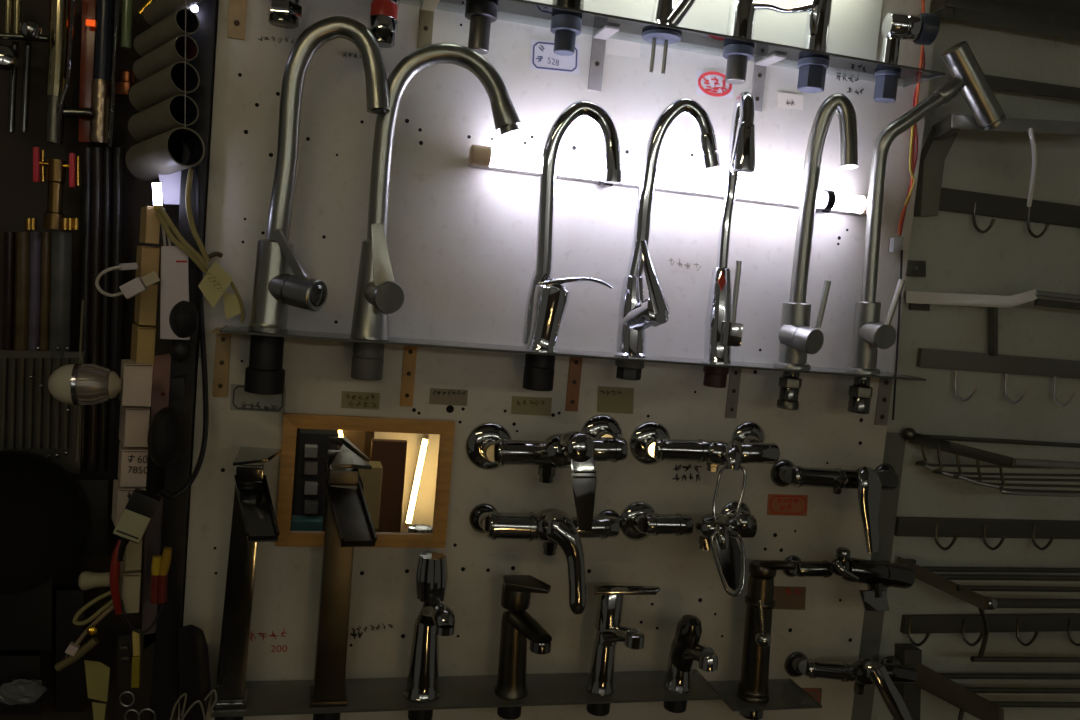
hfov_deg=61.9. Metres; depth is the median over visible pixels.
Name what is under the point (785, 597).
price label
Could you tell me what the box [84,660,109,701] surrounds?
paper slip
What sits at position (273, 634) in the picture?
red writing
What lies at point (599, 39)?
shelf bracket
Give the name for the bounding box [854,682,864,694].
outlet
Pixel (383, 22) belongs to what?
faucet
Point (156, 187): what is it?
light
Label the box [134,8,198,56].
roll
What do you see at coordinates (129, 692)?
ring
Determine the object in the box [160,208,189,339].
adaptor
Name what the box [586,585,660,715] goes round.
faucet
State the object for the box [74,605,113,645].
cable
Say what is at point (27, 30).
shower column
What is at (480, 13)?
faucet
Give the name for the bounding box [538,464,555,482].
outlet
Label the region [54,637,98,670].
cable
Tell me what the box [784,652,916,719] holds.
tap
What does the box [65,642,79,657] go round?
plug
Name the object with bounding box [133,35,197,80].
roll
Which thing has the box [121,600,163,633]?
cable
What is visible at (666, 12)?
faucet
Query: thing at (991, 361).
towel rack
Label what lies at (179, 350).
plug
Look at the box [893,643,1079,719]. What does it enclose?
towel rack
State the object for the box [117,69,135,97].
brass fitting
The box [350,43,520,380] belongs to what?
kitchen faucet
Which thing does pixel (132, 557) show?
carton
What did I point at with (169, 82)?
roll
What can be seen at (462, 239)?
wall
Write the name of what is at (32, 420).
radiator
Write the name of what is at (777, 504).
price label
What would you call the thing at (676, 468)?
black writing
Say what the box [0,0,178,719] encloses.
wall
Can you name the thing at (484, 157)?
tube light
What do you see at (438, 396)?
price label
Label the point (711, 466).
outlet
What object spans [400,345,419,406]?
shelf bracket
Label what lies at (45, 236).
pipe
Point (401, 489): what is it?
mirror glass
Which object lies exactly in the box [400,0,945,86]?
glass shelf
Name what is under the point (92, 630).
bead
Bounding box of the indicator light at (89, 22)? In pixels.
[86,19,94,26]
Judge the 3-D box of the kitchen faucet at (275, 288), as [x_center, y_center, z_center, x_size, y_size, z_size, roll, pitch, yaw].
[-0.278,-0.189,1.119,0.157,0.476,0.071,5,5,2]
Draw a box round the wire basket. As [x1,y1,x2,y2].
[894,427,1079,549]
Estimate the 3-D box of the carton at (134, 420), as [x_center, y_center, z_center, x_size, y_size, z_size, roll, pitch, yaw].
[-0.520,0.082,1.153,0.032,0.049,0.062,3,5,-27]
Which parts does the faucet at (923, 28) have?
knob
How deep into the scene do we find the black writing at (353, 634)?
1.27 m
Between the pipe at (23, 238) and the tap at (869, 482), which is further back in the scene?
the tap at (869, 482)
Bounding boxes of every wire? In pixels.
[170,693,186,719]
[181,700,205,719]
[204,689,216,712]
[892,250,902,419]
[899,0,924,235]
[904,125,914,204]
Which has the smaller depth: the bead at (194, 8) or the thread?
the thread
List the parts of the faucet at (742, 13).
lever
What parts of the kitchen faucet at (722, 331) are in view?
knob, spout, lever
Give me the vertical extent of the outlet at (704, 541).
0.018 m
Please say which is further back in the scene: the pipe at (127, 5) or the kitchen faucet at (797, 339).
the kitchen faucet at (797, 339)
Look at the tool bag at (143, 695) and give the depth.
1.20 m
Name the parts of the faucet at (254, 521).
plate, lever, spout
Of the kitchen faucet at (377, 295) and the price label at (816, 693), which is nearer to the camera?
the kitchen faucet at (377, 295)
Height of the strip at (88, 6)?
0.202 m
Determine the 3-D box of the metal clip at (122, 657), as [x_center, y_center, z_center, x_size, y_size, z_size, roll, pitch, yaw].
[-0.550,0.395,1.192,0.010,0.004,0.004,4,5,-15]
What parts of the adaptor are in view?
cord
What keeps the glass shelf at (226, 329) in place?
attached to the wall at (462, 239)
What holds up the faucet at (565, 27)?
on the glass shelf at (525, 11)
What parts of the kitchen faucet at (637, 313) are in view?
lever, spout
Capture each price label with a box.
[230,384,285,412]
[341,391,379,409]
[429,388,467,405]
[511,396,551,415]
[530,39,579,73]
[597,386,633,413]
[606,38,639,57]
[696,70,733,97]
[767,494,807,515]
[773,586,805,609]
[778,92,802,109]
[802,688,821,703]
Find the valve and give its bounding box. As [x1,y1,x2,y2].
[25,147,79,229]
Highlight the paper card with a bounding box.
[158,171,180,204]
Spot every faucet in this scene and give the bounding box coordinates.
[211,446,281,719]
[244,16,389,394]
[267,0,301,28]
[310,445,376,719]
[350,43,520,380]
[368,0,399,47]
[404,552,454,719]
[465,0,497,53]
[495,575,551,719]
[522,100,622,390]
[550,0,583,55]
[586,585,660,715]
[614,98,719,380]
[642,0,695,74]
[663,614,717,712]
[702,91,755,387]
[723,0,812,83]
[737,560,795,719]
[773,93,857,409]
[797,0,832,92]
[846,41,1005,413]
[873,12,939,102]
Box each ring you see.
[119,691,134,706]
[124,709,138,719]
[138,708,155,719]
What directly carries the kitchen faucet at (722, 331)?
on the glass shelf at (226, 329)
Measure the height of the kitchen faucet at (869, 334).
0.557 m
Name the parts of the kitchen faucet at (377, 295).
lever, spout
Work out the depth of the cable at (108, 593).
1.13 m
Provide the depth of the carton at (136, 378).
1.11 m
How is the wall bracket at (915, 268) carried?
attached to the wall at (462, 239)
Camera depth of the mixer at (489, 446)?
1.24 m
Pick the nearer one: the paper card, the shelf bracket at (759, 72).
the paper card
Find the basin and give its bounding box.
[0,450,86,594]
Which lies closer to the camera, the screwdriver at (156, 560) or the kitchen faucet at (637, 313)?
the screwdriver at (156, 560)
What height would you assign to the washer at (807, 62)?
0.010 m
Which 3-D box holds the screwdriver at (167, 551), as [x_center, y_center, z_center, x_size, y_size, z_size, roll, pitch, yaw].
[-0.480,0.275,1.152,0.015,0.072,0.012,4,5,-15]
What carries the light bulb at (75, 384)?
attached to the carton at (136, 378)
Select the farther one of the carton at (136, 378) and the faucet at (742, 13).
the faucet at (742, 13)
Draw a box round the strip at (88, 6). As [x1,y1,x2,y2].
[78,0,95,142]
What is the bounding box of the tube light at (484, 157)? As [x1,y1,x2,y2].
[468,144,867,215]
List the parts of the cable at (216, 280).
cord, cord, cord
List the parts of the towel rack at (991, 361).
arm, post, hook rail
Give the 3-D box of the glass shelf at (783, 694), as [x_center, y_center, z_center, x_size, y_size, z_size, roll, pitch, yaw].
[0.346,0.518,1.395,0.149,0.003,0.095,4,5,-15]
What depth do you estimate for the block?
1.10 m
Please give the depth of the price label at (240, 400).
1.21 m
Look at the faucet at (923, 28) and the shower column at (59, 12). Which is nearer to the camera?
the shower column at (59, 12)
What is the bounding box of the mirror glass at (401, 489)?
[290,428,439,533]
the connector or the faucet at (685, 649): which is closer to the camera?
the faucet at (685, 649)
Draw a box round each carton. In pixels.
[112,479,145,526]
[118,442,147,486]
[119,359,152,406]
[119,402,149,446]
[119,561,140,613]
[123,538,142,570]
[131,324,155,365]
[134,283,157,325]
[135,246,159,277]
[139,206,159,243]
[151,353,170,419]
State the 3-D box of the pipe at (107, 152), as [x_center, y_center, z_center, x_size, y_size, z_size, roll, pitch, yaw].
[-0.608,-0.068,1.258,0.024,0.451,0.012,4,5,-15]
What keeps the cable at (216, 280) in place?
hanging from the cable at (192, 478)
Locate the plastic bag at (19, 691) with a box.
[0,679,46,704]
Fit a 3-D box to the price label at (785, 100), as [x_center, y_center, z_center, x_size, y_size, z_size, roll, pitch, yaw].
[0.377,-0.389,1.353,0.045,0.023,0.001,4,5,-15]
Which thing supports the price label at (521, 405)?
attached to the wall at (462, 239)
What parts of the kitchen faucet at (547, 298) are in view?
spout, lever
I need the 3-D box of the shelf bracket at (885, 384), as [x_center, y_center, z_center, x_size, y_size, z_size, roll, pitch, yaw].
[0.560,0.067,1.419,0.022,0.083,0.061,4,5,-15]
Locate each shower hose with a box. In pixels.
[56,0,75,144]
[108,0,119,146]
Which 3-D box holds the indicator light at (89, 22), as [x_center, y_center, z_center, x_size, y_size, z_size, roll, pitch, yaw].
[-0.598,-0.448,1.197,0.011,0.008,0.004,4,5,-15]
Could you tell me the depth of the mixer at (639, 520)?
1.31 m
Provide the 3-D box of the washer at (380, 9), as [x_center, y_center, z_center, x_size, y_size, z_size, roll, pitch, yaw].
[-0.197,-0.441,1.139,0.034,0.018,0.034,4,5,-15]
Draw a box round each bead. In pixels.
[87,626,96,634]
[191,5,197,11]
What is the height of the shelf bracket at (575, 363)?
0.087 m
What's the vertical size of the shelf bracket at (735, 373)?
0.085 m
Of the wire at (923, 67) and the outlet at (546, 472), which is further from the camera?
the wire at (923, 67)
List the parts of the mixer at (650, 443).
arm, lever, arm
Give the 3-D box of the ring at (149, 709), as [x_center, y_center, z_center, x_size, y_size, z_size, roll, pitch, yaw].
[-0.518,0.470,1.186,0.022,0.024,0.002,4,5,-15]
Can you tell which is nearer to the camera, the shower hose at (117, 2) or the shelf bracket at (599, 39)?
the shower hose at (117, 2)
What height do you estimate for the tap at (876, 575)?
0.090 m
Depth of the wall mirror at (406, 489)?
1.25 m
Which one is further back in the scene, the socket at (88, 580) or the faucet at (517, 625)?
the faucet at (517, 625)
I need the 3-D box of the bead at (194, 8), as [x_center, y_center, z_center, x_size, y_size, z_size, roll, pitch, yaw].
[-0.426,-0.433,1.110,0.009,0.009,0.009,4,5,-15]
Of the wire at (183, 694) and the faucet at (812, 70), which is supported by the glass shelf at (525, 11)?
the faucet at (812, 70)
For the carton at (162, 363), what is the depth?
1.18 m
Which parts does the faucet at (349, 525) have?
plate, spout, lever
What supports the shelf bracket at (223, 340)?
attached to the wall at (462, 239)
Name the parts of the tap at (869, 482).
arm, lever, arm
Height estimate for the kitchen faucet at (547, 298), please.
0.394 m
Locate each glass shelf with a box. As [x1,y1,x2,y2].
[211,669,722,716]
[219,325,925,380]
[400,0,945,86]
[709,678,821,711]
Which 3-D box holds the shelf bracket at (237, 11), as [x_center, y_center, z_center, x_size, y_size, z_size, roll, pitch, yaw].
[-0.378,-0.446,1.120,0.022,0.076,0.061,4,5,-15]
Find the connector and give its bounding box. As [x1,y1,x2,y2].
[889,236,903,251]
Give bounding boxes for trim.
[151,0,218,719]
[851,432,905,719]
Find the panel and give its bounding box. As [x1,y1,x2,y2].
[527,0,882,60]
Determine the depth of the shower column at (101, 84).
1.20 m
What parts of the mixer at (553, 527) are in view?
arm, lever, arm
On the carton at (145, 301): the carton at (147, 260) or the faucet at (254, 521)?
the carton at (147, 260)
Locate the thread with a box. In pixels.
[184,0,185,127]
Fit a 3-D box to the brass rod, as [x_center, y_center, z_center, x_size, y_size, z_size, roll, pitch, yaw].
[-0.515,-0.469,1.187,0.027,0.033,0.008,4,5,-15]
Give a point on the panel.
(854, 24)
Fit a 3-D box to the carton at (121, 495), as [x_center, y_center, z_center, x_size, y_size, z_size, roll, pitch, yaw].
[-0.529,0.186,1.161,0.036,0.053,0.062,2,6,-31]
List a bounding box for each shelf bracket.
[212,327,230,397]
[227,0,246,39]
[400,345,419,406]
[417,0,439,47]
[565,357,594,411]
[588,25,619,91]
[725,368,755,418]
[751,54,786,111]
[874,378,916,425]
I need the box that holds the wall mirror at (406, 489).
[275,413,454,547]
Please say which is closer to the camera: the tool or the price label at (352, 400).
the tool
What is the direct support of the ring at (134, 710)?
hanging from the ring at (129, 692)
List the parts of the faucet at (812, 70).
lever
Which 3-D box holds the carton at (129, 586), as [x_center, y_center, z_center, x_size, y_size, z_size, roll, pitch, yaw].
[-0.535,0.295,1.173,0.022,0.052,0.062,3,5,-27]
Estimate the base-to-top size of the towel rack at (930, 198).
0.255 m
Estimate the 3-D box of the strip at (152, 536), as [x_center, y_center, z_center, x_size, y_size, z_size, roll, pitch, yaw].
[-0.521,0.287,1.210,0.031,0.235,0.030,4,5,-15]
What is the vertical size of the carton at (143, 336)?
0.049 m
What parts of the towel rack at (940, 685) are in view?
arm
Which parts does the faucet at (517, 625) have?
lever, spout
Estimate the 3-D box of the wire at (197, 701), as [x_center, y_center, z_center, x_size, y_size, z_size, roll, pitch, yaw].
[-0.433,0.440,1.122,0.035,0.033,0.003,4,5,-15]
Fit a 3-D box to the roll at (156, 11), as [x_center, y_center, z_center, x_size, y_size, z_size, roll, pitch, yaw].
[-0.458,-0.448,1.127,0.029,0.042,0.132,0,7,-45]
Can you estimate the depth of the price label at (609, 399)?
1.33 m
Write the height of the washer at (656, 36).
0.006 m
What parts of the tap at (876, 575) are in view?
arm, knob, arm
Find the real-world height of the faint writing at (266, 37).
0.011 m
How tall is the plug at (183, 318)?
0.052 m
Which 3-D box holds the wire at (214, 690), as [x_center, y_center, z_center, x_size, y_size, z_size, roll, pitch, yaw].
[-0.412,0.426,1.126,0.016,0.031,0.003,4,5,-15]
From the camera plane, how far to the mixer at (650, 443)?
1.31 m
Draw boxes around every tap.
[770,459,898,552]
[783,547,914,610]
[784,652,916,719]
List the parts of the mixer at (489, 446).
arm, lever, arm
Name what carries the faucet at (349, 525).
on the glass shelf at (377, 695)
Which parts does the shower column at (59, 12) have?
arm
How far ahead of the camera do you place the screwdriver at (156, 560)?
1.15 m
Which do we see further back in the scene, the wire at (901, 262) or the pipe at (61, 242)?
the wire at (901, 262)
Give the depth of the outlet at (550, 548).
1.27 m
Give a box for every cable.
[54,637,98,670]
[73,591,112,624]
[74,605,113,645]
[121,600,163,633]
[156,168,244,321]
[158,150,208,499]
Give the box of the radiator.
[0,346,84,473]
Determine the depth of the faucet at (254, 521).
1.15 m
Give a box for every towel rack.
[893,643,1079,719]
[898,556,1079,661]
[906,289,1079,405]
[914,74,1079,237]
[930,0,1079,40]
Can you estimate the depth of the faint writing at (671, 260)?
1.34 m
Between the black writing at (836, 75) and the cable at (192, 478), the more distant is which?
the black writing at (836, 75)
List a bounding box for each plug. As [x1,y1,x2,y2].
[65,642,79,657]
[113,488,161,560]
[169,300,197,337]
[169,340,190,361]
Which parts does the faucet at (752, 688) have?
lever, knob, spout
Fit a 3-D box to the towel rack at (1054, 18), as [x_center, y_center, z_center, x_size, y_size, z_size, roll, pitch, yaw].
[0.791,-0.555,1.437,0.390,0.094,0.074,4,5,-15]
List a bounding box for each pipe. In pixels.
[2,232,15,349]
[14,232,29,350]
[28,232,40,350]
[39,232,50,350]
[49,231,72,372]
[80,147,91,470]
[86,147,102,470]
[97,147,112,470]
[107,147,124,470]
[121,0,132,48]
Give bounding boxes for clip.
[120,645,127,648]
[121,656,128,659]
[908,303,929,310]
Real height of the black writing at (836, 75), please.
0.027 m
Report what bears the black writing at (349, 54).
attached to the wall at (462, 239)
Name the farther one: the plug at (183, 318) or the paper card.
the paper card
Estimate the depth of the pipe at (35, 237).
1.21 m
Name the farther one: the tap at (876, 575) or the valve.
the tap at (876, 575)
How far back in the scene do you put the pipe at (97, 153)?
1.25 m
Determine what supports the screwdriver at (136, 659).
hanging from the carton at (129, 586)
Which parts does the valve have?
red handle, stem, red handle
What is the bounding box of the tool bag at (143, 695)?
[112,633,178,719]
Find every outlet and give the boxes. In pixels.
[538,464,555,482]
[543,542,556,555]
[699,536,710,549]
[706,462,719,471]
[833,488,841,494]
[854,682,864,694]
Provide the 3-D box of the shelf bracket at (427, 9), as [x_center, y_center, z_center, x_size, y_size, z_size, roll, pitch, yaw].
[-0.146,-0.442,1.181,0.019,0.053,0.061,4,5,-15]
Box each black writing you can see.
[343,52,360,57]
[350,623,392,638]
[672,464,701,481]
[836,75,863,94]
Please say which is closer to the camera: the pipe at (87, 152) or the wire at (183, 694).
the wire at (183, 694)
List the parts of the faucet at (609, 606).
spout, lever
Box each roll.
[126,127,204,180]
[128,94,198,141]
[129,61,199,110]
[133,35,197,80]
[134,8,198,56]
[143,0,202,25]
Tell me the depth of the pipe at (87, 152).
1.24 m
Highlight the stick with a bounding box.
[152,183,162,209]
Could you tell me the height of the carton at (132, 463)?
0.047 m
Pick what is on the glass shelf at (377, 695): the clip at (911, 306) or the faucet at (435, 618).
the faucet at (435, 618)
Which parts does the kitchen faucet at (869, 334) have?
knob, lever, spout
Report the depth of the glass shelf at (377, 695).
1.27 m
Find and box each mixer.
[465,414,627,530]
[469,503,620,613]
[620,500,756,596]
[629,421,779,525]
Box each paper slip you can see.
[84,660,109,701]
[92,702,105,719]
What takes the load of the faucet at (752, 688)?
on the glass shelf at (783, 694)
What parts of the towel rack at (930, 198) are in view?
arm, hook rail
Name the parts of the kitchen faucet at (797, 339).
knob, lever, spout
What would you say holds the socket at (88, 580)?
attached to the carton at (129, 586)
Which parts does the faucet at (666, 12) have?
threaded rod, threaded rod, spout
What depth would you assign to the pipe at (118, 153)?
1.25 m
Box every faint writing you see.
[257,36,293,43]
[668,258,700,270]
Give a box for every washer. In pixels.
[370,0,397,18]
[642,29,680,43]
[798,57,828,68]
[874,70,900,78]
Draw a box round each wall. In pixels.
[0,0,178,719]
[178,0,1079,719]
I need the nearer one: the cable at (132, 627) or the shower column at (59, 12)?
the cable at (132, 627)
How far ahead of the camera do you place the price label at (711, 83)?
1.32 m
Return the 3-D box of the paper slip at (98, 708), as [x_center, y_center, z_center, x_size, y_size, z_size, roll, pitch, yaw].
[-0.573,0.457,1.169,0.017,0.028,0.001,4,5,-15]
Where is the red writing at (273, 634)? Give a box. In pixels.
[250,628,286,651]
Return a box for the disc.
[147,407,181,467]
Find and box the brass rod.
[138,0,153,15]
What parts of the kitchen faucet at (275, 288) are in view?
lever, spout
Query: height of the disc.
0.077 m
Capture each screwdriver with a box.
[131,629,140,687]
[150,555,160,603]
[158,547,171,603]
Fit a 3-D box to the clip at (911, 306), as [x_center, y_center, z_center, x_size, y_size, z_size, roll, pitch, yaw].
[0.623,-0.095,1.478,0.040,0.027,0.009,4,5,-15]
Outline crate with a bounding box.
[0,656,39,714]
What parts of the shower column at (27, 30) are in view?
knob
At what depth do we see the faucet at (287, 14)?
1.10 m
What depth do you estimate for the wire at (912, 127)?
1.40 m
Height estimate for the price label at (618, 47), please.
0.024 m
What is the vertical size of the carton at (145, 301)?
0.052 m
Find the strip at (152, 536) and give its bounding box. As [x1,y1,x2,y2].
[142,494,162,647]
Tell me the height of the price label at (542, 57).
0.044 m
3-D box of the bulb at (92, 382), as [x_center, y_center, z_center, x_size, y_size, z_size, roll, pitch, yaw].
[-0.542,0.030,1.099,0.036,0.047,0.047,4,5,-15]
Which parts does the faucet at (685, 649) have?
domed handle, spout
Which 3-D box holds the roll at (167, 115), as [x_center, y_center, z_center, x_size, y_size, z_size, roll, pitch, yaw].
[-0.477,-0.304,1.138,0.038,0.051,0.133,0,7,-45]
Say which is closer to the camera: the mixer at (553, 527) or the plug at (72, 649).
the plug at (72, 649)
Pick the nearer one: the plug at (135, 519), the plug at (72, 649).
the plug at (135, 519)
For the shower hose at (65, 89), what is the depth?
1.18 m
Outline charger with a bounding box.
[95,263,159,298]
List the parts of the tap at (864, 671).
arm, lever, arm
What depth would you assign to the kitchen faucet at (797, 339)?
1.30 m
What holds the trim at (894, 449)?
attached to the wall at (462, 239)
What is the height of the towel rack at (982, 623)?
0.165 m
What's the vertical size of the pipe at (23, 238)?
0.189 m
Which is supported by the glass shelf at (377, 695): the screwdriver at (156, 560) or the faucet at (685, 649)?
the faucet at (685, 649)
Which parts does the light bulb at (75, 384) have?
globe, hanging wire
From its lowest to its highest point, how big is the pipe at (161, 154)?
0.062 m
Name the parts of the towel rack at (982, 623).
arm, hook rail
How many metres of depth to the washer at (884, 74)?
1.31 m
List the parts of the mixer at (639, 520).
arm, lever, lever, arm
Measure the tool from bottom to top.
0.096 m
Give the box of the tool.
[109,539,121,614]
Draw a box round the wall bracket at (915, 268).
[906,260,925,276]
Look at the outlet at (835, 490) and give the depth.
1.38 m
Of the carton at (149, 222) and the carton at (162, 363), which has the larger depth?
the carton at (162, 363)
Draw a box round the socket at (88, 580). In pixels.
[78,571,109,589]
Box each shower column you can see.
[0,0,48,132]
[44,0,91,143]
[89,0,114,143]

